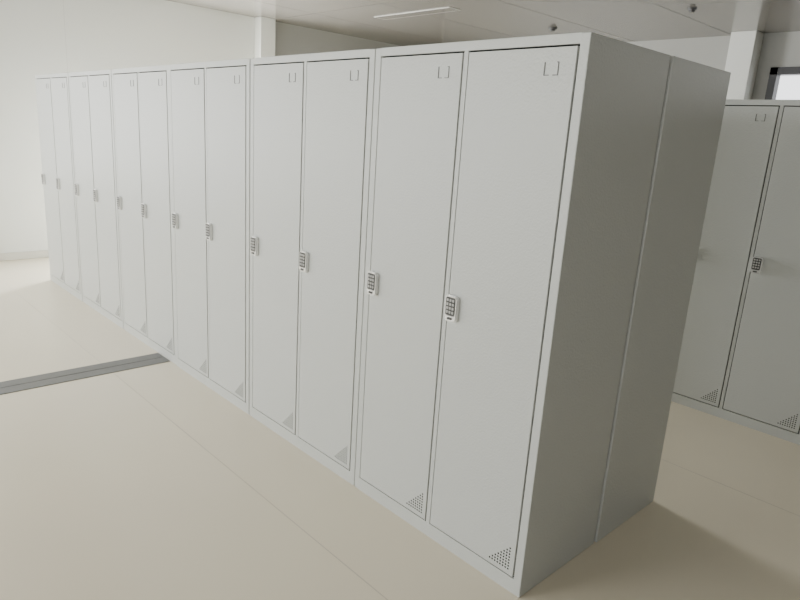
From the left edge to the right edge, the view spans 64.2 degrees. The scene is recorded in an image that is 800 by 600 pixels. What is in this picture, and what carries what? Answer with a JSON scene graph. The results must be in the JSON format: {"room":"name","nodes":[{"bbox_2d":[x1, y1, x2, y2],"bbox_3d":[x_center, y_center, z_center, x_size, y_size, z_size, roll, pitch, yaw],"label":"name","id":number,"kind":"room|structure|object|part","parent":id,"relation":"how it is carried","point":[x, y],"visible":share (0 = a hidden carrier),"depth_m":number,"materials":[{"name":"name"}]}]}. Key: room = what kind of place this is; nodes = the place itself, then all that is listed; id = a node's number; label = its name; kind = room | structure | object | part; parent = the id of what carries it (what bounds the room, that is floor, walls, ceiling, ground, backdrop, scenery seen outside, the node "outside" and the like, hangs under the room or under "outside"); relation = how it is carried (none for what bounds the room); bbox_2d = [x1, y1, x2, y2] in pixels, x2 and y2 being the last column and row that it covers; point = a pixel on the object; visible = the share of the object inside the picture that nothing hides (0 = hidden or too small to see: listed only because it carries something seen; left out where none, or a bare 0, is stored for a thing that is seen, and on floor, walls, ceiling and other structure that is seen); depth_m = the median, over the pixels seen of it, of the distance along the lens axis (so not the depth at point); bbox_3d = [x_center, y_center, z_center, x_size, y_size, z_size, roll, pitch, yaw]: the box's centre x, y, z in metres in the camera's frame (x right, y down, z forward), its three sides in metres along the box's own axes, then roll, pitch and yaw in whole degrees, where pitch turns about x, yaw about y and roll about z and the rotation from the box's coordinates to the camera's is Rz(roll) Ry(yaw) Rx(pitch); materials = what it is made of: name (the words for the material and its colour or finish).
{"room":"locker room","nodes":[
{"label":"locker room","id":0,"kind":"room"},
{"bbox_2d":[0,0,398,252],"bbox_3d":[-3.358,-1.950,7.149,10.660,2.855,0.151,-10,20,-42],"label":"wall","id":1,"kind":"structure","parent":0,"point":[38,37],"depth_m":6.80,"materials":[{"name":"grey paint"}]},
{"bbox_2d":[0,250,48,260],"bbox_3d":[-4.641,-0.374,6.288,7.230,0.080,0.012,-10,20,-42],"label":"baseboard","id":2,"kind":"structure","parent":1,"relation":"attached to","point":[44,253],"depth_m":6.84,"materials":[{"name":"grey"}]},
{"bbox_2d":[254,17,274,57],"bbox_3d":[-1.790,-2.170,8.388,0.210,2.855,0.160,-10,20,-42],"label":"column","id":3,"kind":"structure","parent":0,"point":[264,28],"depth_m":8.03,"materials":[{"name":"white paint"}]},
{"bbox_2d":[0,257,799,599],"bbox_3d":[0.616,0.826,3.354,10.960,0.120,12.100,-10,20,-42],"label":"floor","id":4,"kind":"structure","parent":0,"point":[146,482],"depth_m":2.68,"materials":[{"name":"tile"}]},
{"bbox_2d":[35,73,82,300],"bbox_3d":[-2.787,-1.012,5.677,0.518,1.850,0.913,-10,20,-42],"label":"tall cabinet","id":5,"kind":"object","parent":4,"relation":"on","point":[52,90],"visible":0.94,"depth_m":5.47,"materials":[{"name":"white metal"}]},
{"bbox_3d":[-3.105,-1.045,5.667,0.012,1.751,0.405,-10,20,-42],"label":"door","id":6,"kind":"part","parent":5,"relation":"part of","materials":[{"name":"grey paint"}]},
{"bbox_3d":[-2.810,-0.948,5.365,0.012,1.751,0.405,-10,20,-42],"label":"door","id":7,"kind":"part","parent":5,"relation":"part of","materials":[{"name":"grey paint"}]},
{"bbox_2d":[0,353,169,394],"bbox_3d":[-3.189,0.662,2.799,4.400,0.004,0.190,-10,20,-42],"label":"joint","id":8,"kind":"object","parent":4,"relation":"on","point":[10,386],"visible":1,"depth_m":3.91,"materials":[{"name":"metal"}]},
{"bbox_2d":[68,69,123,328],"bbox_3d":[-2.160,-0.807,5.038,0.518,1.850,0.913,-10,20,-42],"label":"tall cabinet","id":9,"kind":"object","parent":4,"relation":"on","point":[91,98],"visible":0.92,"depth_m":4.83,"materials":[{"name":"white metal"}]},
{"bbox_3d":[-2.479,-0.839,5.029,0.012,1.751,0.405,-10,20,-42],"label":"door","id":10,"kind":"part","parent":9,"relation":"part of","materials":[{"name":"grey paint"}]},
{"bbox_3d":[-2.183,-0.742,4.726,0.012,1.751,0.405,-10,20,-42],"label":"door","id":11,"kind":"part","parent":9,"relation":"part of","materials":[{"name":"grey paint"}]},
{"bbox_2d":[111,65,175,363],"bbox_3d":[-1.535,-0.601,4.399,0.518,1.850,0.913,-10,20,-42],"label":"tall cabinet","id":12,"kind":"object","parent":4,"relation":"on","point":[141,112],"visible":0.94,"depth_m":4.19,"materials":[{"name":"grey metal"}]},
{"bbox_3d":[-1.853,-0.634,4.389,0.012,1.751,0.405,-10,20,-42],"label":"door","id":13,"kind":"part","parent":12,"relation":"part of","materials":[{"name":"grey paint"}]},
{"bbox_3d":[-1.558,-0.536,4.086,0.012,1.751,0.405,-10,20,-42],"label":"door","id":14,"kind":"part","parent":12,"relation":"part of","materials":[{"name":"grey paint"}]},
{"bbox_2d":[168,58,250,413],"bbox_3d":[-0.913,-0.395,3.755,0.518,1.850,0.913,-10,20,-42],"label":"tall cabinet","id":15,"kind":"object","parent":4,"relation":"on","point":[209,102],"visible":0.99,"depth_m":3.53,"materials":[{"name":"grey metal"}]},
{"bbox_3d":[-1.232,-0.427,3.745,0.012,1.751,0.405,-10,20,-42],"label":"door","id":16,"kind":"part","parent":15,"relation":"part of","materials":[{"name":"grey paint"}]},
{"bbox_3d":[-0.936,-0.330,3.443,0.012,1.751,0.405,-10,20,-42],"label":"door","id":17,"kind":"part","parent":15,"relation":"part of","materials":[{"name":"grey paint"}]},
{"bbox_2d":[249,49,375,484],"bbox_3d":[-0.288,-0.189,3.116,0.518,1.850,0.913,-10,20,-42],"label":"tall cabinet","id":18,"kind":"object","parent":4,"relation":"on","point":[311,115],"visible":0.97,"depth_m":2.89,"materials":[{"name":"grey metal"}]},
{"bbox_3d":[-0.606,-0.222,3.106,0.012,1.751,0.405,-10,20,-42],"label":"door","id":19,"kind":"part","parent":18,"relation":"part of","materials":[{"name":"grey paint"}]},
{"bbox_3d":[-0.311,-0.124,2.803,0.012,1.751,0.405,-10,20,-42],"label":"door","id":20,"kind":"part","parent":18,"relation":"part of","materials":[{"name":"grey paint"}]},
{"bbox_2d":[355,32,670,596],"bbox_3d":[0.336,0.017,2.475,0.518,1.850,0.913,-10,20,-42],"label":"tall cabinet","id":21,"kind":"object","parent":4,"relation":"on","point":[510,178],"visible":1,"depth_m":2.20,"materials":[{"name":"white metal"}]},
{"bbox_3d":[0.018,-0.016,2.465,0.012,1.751,0.405,-10,20,-42],"label":"door","id":22,"kind":"part","parent":21,"relation":"part of","materials":[{"name":"grey paint"}]},
{"bbox_3d":[0.313,0.082,2.162,0.012,1.751,0.405,-10,20,-42],"label":"door","id":23,"kind":"part","parent":21,"relation":"part of","materials":[{"name":"grey paint"}]},
{"bbox_2d":[594,56,730,541],"bbox_3d":[0.727,-0.050,2.829,0.518,1.850,0.913,-10,20,-42],"label":"tall cabinet","id":24,"kind":"object","parent":4,"relation":"on","point":[695,96],"visible":0.2,"depth_m":2.46,"materials":[{"name":"white metal"}]},
{"bbox_2d":[671,99,799,444],"bbox_3d":[2.169,-0.210,3.805,0.518,1.850,0.913,-10,20,-42],"label":"tall cabinet","id":25,"kind":"object","parent":4,"relation":"on","point":[739,362],"visible":0.76,"depth_m":3.64,"materials":[{"name":"grey metal"}]},
{"bbox_3d":[2.146,-0.145,3.493,0.012,1.751,0.405,-10,20,-42],"label":"door","id":26,"kind":"part","parent":25,"relation":"part of","materials":[{"name":"grey paint"}]},
{"bbox_2d":[167,0,799,45],"bbox_3d":[0.801,-2.048,2.610,10.960,0.121,12.100,-10,20,-42],"label":"ceiling","id":27,"kind":"structure","parent":0,"point":[622,20],"depth_m":6.95,"materials":[{"name":"grey paint"}]},
{"bbox_2d":[375,7,459,19],"bbox_3d":[0.166,-3.179,7.076,0.180,0.008,1.200,-10,20,-42],"label":"ceiling light","id":28,"kind":"object","parent":27,"relation":"attached to","point":[445,9],"depth_m":7.01,"materials":[{"name":"white plastic"}]},
{"bbox_2d":[548,27,556,30],"bbox_3d":[1.772,-3.147,7.407,0.110,0.036,0.110,-10,20,-42],"label":"smoke detector","id":29,"kind":"object","parent":27,"relation":"attached to","point":[549,28],"visible":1,"depth_m":7.38,"materials":[{"name":"grey plastic"}]},
{"bbox_2d":[687,7,696,12],"bbox_3d":[2.729,-2.710,5.957,0.088,0.036,0.088,-10,20,-42],"label":"smoke detector","id":30,"kind":"object","parent":27,"relation":"attached to","point":[691,9],"visible":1,"depth_m":5.93,"materials":[{"name":"grey plastic"}]},
{"bbox_2d":[627,31,799,99],"bbox_3d":[4.654,-1.297,6.612,0.150,2.855,12.100,-10,20,-42],"label":"wall","id":31,"kind":"structure","parent":0,"point":[781,49],"depth_m":7.21,"materials":[{"name":"white paint"}]},
{"bbox_2d":[765,67,799,99],"bbox_3d":[4.717,-1.586,6.452,0.120,1.500,2.020,-10,20,-42],"label":"window","id":32,"kind":"structure","parent":31,"relation":"in","point":[775,72],"depth_m":6.93,"materials":[{"name":"black"}]},
{"bbox_2d":[725,30,763,99],"bbox_3d":[3.709,-1.541,7.318,0.220,2.855,0.260,-10,20,-42],"label":"column","id":33,"kind":"structure","parent":0,"point":[744,49],"depth_m":6.96,"materials":[{"name":"white paint"}]}
]}

